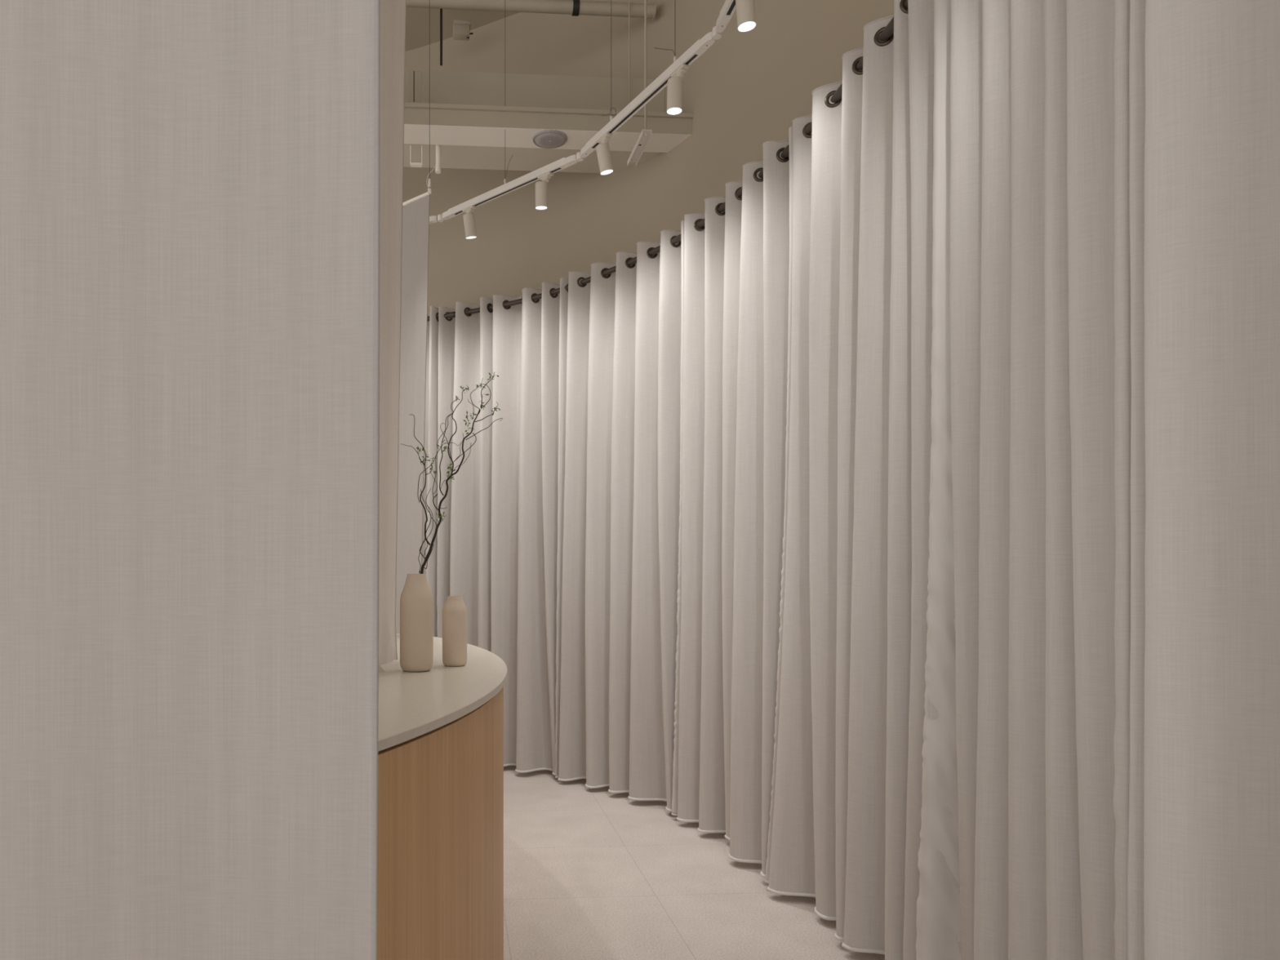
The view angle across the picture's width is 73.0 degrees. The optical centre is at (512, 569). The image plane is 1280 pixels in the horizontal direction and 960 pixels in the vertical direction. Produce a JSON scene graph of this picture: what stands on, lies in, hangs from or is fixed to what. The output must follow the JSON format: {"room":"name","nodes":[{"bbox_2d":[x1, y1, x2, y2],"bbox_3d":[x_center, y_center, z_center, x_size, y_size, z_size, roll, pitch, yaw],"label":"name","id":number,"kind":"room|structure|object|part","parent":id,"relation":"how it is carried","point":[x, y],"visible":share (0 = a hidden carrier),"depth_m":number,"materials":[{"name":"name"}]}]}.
{"room":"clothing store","nodes":[
{"label":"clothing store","id":0,"kind":"room"},
{"bbox_2d":[405,7,519,51],"bbox_3d":[-1.549,-3.630,2.098,8.400,0.100,9.400,0,0,-4],"label":"ceiling","id":1,"kind":"structure","parent":0,"point":[422,24],"depth_m":5.57,"materials":[{"name":"grey paint"}]},
{"bbox_2d":[0,0,379,959],"bbox_3d":[-0.826,-1.170,1.205,1.349,4.820,0.076,0,0,0],"label":"wall","id":2,"kind":"structure","parent":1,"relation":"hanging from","point":[189,189],"depth_m":1.22,"materials":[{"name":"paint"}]},
{"bbox_2d":[378,0,406,672],"bbox_3d":[-0.425,-1.632,2.716,0.094,3.896,0.622,0,0,11],"label":"wall","id":3,"kind":"structure","parent":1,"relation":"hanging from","point":[392,12],"depth_m":2.88,"materials":[{"name":"paint"}]},
{"bbox_2d":[395,165,435,634],"bbox_3d":[-0.732,-1.633,4.371,0.079,3.894,1.005,0,0,-43],"label":"panel","id":4,"kind":"object","parent":1,"relation":"hanging from","point":[415,211],"visible":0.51,"depth_m":4.11,"materials":[{"name":"paint"}]},
{"bbox_3d":[-0.742,-1.781,4.376,0.071,0.016,0.985,0,0,-42],"label":"rail","id":5,"kind":"part","parent":4,"relation":"part of","materials":[{"name":"paint"}]},
{"bbox_2d":[440,8,442,65],"bbox_3d":[-0.407,-3.231,4.870,0.030,0.697,0.030,0,0,0],"label":"conduit","id":6,"kind":"object","parent":1,"relation":"hanging from","point":[441,10],"visible":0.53,"depth_m":4.87,"materials":[{"name":"black metal"}]},
{"bbox_2d":[406,0,656,19],"bbox_3d":[-0.485,-3.361,4.772,2.600,0.439,0.084,0,0,-4],"label":"ceiling pipe","id":7,"kind":"object","parent":1,"relation":"attached to","point":[573,7],"visible":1,"depth_m":4.79,"materials":[{"name":"beige metal"}]},
{"bbox_2d":[429,0,736,223],"bbox_3d":[-0.119,-2.802,3.734,1.323,1.556,5.312,0,0,-35],"label":"track","id":8,"kind":"object","parent":1,"relation":"hanging from","point":[700,46],"visible":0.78,"depth_m":3.94,"materials":[{"name":"white metal"}]},
{"bbox_2d":[462,204,476,239],"bbox_3d":[-0.241,-1.944,4.779,0.080,0.165,0.094,0,0,0],"label":"track spotlight","id":9,"kind":"object","parent":8,"relation":"hanging from","point":[468,218],"visible":1,"depth_m":4.76,"materials":[{"name":"white metal"}]},
{"bbox_3d":[-0.042,-2.043,4.580,0.881,0.036,0.034,0,0,44],"label":"rail","id":10,"kind":"part","parent":8,"relation":"part of","materials":[{"name":"white metal"}]},
{"bbox_2d":[535,171,553,209],"bbox_3d":[0.156,-1.942,4.369,0.070,0.168,0.099,0,0,-36],"label":"track spotlight","id":11,"kind":"object","parent":8,"relation":"hanging from","point":[540,186],"visible":1,"depth_m":4.36,"materials":[{"name":"white metal"}]},
{"bbox_2d":[595,132,613,174],"bbox_3d":[0.431,-1.943,3.990,0.083,0.167,0.089,0,0,0],"label":"track spotlight","id":12,"kind":"object","parent":8,"relation":"hanging from","point":[603,154],"visible":1,"depth_m":3.97,"materials":[{"name":"white metal"}]},
{"bbox_3d":[0.554,-2.043,3.725,0.034,0.036,0.898,0,0,-25],"label":"rail","id":13,"kind":"part","parent":8,"relation":"part of","materials":[{"name":"white metal"}]},
{"bbox_2d":[666,63,688,115],"bbox_3d":[0.664,-1.943,3.449,0.067,0.167,0.088,0,0,-25],"label":"track spotlight","id":14,"kind":"object","parent":8,"relation":"hanging from","point":[674,84],"visible":1,"depth_m":3.43,"materials":[{"name":"white metal"}]},
{"bbox_3d":[0.821,-2.043,2.707,0.034,0.036,0.898,0,0,-5],"label":"rail","id":15,"kind":"part","parent":8,"relation":"part of","materials":[{"name":"white metal"}]},
{"bbox_2d":[735,0,755,31],"bbox_3d":[0.798,-1.943,2.920,0.072,0.166,0.087,0,0,0],"label":"track spotlight","id":16,"kind":"object","parent":8,"relation":"hanging from","point":[745,9],"visible":1,"depth_m":2.90,"materials":[{"name":"white metal"}]},
{"bbox_2d":[626,0,652,165],"bbox_3d":[0.637,-2.844,4.290,0.047,1.473,0.321,0,0,-5],"label":"channel","id":17,"kind":"object","parent":1,"relation":"hanging from","point":[646,135],"visible":1,"depth_m":4.16,"materials":[{"name":"white metal"}]},
{"bbox_3d":[0.649,-2.855,4.160,0.011,1.450,0.011,0,0,23],"label":"rod","id":18,"kind":"part","parent":17,"relation":"part of","materials":[{"name":"grey metal"}]},
{"bbox_2d":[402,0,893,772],"bbox_3d":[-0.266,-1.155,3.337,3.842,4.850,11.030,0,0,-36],"label":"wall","id":19,"kind":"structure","parent":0,"point":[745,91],"depth_m":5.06,"materials":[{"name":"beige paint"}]},
{"bbox_2d":[407,70,422,102],"bbox_3d":[-0.532,-2.639,4.653,0.082,0.176,0.011,0,0,0],"label":"hanger","id":20,"kind":"object","parent":19,"relation":"attached to","point":[420,71],"visible":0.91,"depth_m":4.65,"materials":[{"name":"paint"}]},
{"bbox_3d":[-0.537,-2.635,4.650,0.004,0.167,0.005,0,0,0],"label":"threaded rod","id":21,"kind":"part","parent":20,"relation":"part of","materials":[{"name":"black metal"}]},
{"bbox_2d":[409,145,422,167],"bbox_3d":[-0.534,-2.299,4.735,0.068,0.114,0.030,0,0,-4],"label":"wall bracket","id":22,"kind":"object","parent":19,"relation":"attached to","point":[412,164],"visible":1,"depth_m":4.73,"materials":[{"name":"metal"}]},
{"bbox_3d":[-0.565,-2.302,4.735,0.005,0.108,0.006,0,0,0],"label":"stem","id":23,"kind":"part","parent":22,"relation":"part of","materials":[{"name":"paint"}]},
{"bbox_2d":[435,144,440,173],"bbox_3d":[-0.415,-2.301,4.760,0.031,0.167,0.032,0,0,0],"label":"pipe","id":24,"kind":"object","parent":19,"relation":"hanging from","point":[437,170],"visible":0.92,"depth_m":4.75,"materials":[{"name":"metal"}]},
{"bbox_2d":[453,19,473,40],"bbox_3d":[-0.315,-3.431,5.432,0.129,0.085,0.088,0,0,-4],"label":"junction box","id":25,"kind":"object","parent":19,"relation":"attached to","point":[461,28],"visible":1,"depth_m":5.41,"materials":[{"name":"paint"}]},
{"bbox_3d":[-0.322,-3.465,5.430,0.110,0.018,0.080,0,0,-7],"label":"lid","id":26,"kind":"part","parent":25,"relation":"part of","materials":[{"name":"beige metal"}]},
{"bbox_2d":[403,143,659,173],"bbox_3d":[-0.582,-2.392,4.897,2.870,0.013,0.306,0,0,-4],"label":"ceiling beam","id":27,"kind":"structure","parent":19,"relation":"attached to","point":[460,157],"depth_m":4.95,"materials":[{"name":"paint"}]},
{"bbox_2d":[404,69,664,111],"bbox_3d":[-0.583,-2.590,4.897,2.880,0.386,0.310,0,0,-4],"label":"ceiling beam","id":28,"kind":"structure","parent":19,"relation":"attached to","point":[437,86],"depth_m":4.79,"materials":[{"name":"paint"}]},
{"bbox_2d":[404,124,690,152],"bbox_3d":[-0.522,-2.408,4.628,2.980,0.092,0.206,0,0,-4],"label":"trim","id":29,"kind":"structure","parent":19,"relation":"attached to","point":[418,134],"depth_m":4.66,"materials":[{"name":"paint"}]},
{"bbox_2d":[404,102,693,134],"bbox_3d":[-0.515,-2.416,4.515,3.000,0.104,0.021,0,0,-4],"label":"ceiling beam","id":30,"kind":"structure","parent":19,"relation":"attached to","point":[421,113],"depth_m":4.56,"materials":[{"name":"paint"}]},
{"bbox_2d":[532,129,567,148],"bbox_3d":[0.205,-2.355,4.673,0.192,0.014,0.192,0,0,0],"label":"ceiling speaker","id":31,"kind":"object","parent":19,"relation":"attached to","point":[547,139],"visible":1,"depth_m":4.65},
{"bbox_2d":[426,0,907,321],"bbox_3d":[0.912,-1.643,2.653,1.312,0.060,6.626,0,0,-16],"label":"curtain rod","id":32,"kind":"object","parent":19,"relation":"attached to","point":[888,31],"visible":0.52,"depth_m":4.07,"materials":[{"name":"brown metal"}]},
{"bbox_2d":[422,305,438,637],"bbox_3d":[-0.567,-0.236,5.669,0.274,2.958,0.201,0,0,31],"label":"curtain","id":33,"kind":"object","parent":32,"relation":"hanging from","point":[432,357],"visible":0.33,"depth_m":5.58,"materials":[{"name":"fabric"}]},
{"bbox_2d":[436,281,559,775],"bbox_3d":[-0.081,-0.234,5.364,0.981,2.964,0.227,0,0,32],"label":"curtain","id":34,"kind":"object","parent":32,"relation":"hanging from","point":[497,548],"visible":0.8,"depth_m":5.34,"materials":[{"name":"fabric"}]},
{"bbox_2d":[555,229,681,812],"bbox_3d":[0.605,-0.234,4.706,0.233,2.963,1.086,0,0,-35],"label":"curtain","id":35,"kind":"object","parent":32,"relation":"hanging from","point":[620,380],"visible":0.91,"depth_m":4.68,"materials":[{"name":"fabric"}]},
{"bbox_2d":[671,140,789,877],"bbox_3d":[1.001,-0.234,3.849,0.220,2.963,1.064,0,0,-13],"label":"curtain","id":36,"kind":"object","parent":32,"relation":"hanging from","point":[735,266],"visible":0.85,"depth_m":3.77,"materials":[{"name":"fabric"}]},
{"bbox_2d":[764,0,933,959],"bbox_3d":[1.157,-0.235,2.868,0.206,2.960,1.102,0,0,-9],"label":"curtain","id":37,"kind":"object","parent":32,"relation":"hanging from","point":[846,795],"visible":0.9,"depth_m":2.75,"materials":[{"name":"fabric"}]},
{"bbox_2d":[915,0,1115,959],"bbox_3d":[1.187,-0.234,2.010,0.142,2.963,0.799,0,0,0],"label":"curtain","id":38,"kind":"object","parent":32,"relation":"hanging from","point":[1016,851],"visible":0.99,"depth_m":1.95,"materials":[{"name":"fabric"}]},
{"bbox_2d":[1112,0,1279,959],"bbox_3d":[1.197,-0.235,1.008,0.187,2.961,1.253,0,0,-2],"label":"curtain","id":39,"kind":"object","parent":32,"relation":"hanging from","point":[1196,805],"visible":1,"depth_m":1.41,"materials":[{"name":"fabric"}]},
{"bbox_2d":[503,766,884,959],"bbox_3d":[-1.549,1.320,2.098,8.400,0.100,9.400,0,0,-4],"label":"floor","id":40,"kind":"structure","parent":0,"point":[598,873],"depth_m":3.35,"materials":[{"name":"tile"}]},
{"bbox_2d":[377,686,503,959],"bbox_3d":[-0.823,0.805,3.414,1.358,0.930,4.090,0,0,-19],"label":"counter","id":41,"kind":"object","parent":40,"relation":"on","point":[440,878],"depth_m":1.91,"materials":[{"name":"brown wood"}]},
{"bbox_2d":[377,633,506,751],"bbox_3d":[-0.824,0.330,3.414,1.384,0.020,4.107,0,0,-19],"label":"countertop","id":42,"kind":"structure","parent":41,"relation":"on","point":[411,704],"depth_m":2.25,"materials":[{"name":"stone"}]},
{"bbox_2d":[400,573,433,671],"bbox_3d":[-0.305,0.166,2.710,0.106,0.308,0.106,0,0,0],"label":"vase","id":43,"kind":"object","parent":42,"relation":"on","point":[416,602],"visible":0.98,"depth_m":2.67,"materials":[{"name":"ceramic"}]},
{"bbox_2d":[400,372,502,573],"bbox_3d":[-0.192,-0.187,2.701,0.317,0.894,0.122,0,0,-4],"label":"branches","id":44,"kind":"object","parent":43,"relation":"in","point":[420,571],"visible":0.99,"depth_m":2.71,"materials":[{"name":"brown plant"}]},
{"bbox_2d":[442,595,466,666],"bbox_3d":[-0.194,0.204,2.855,0.084,0.232,0.084,0,0,0],"label":"vase","id":45,"kind":"object","parent":42,"relation":"on","point":[454,611],"visible":1,"depth_m":2.82,"materials":[{"name":"ceramic"}]}
]}

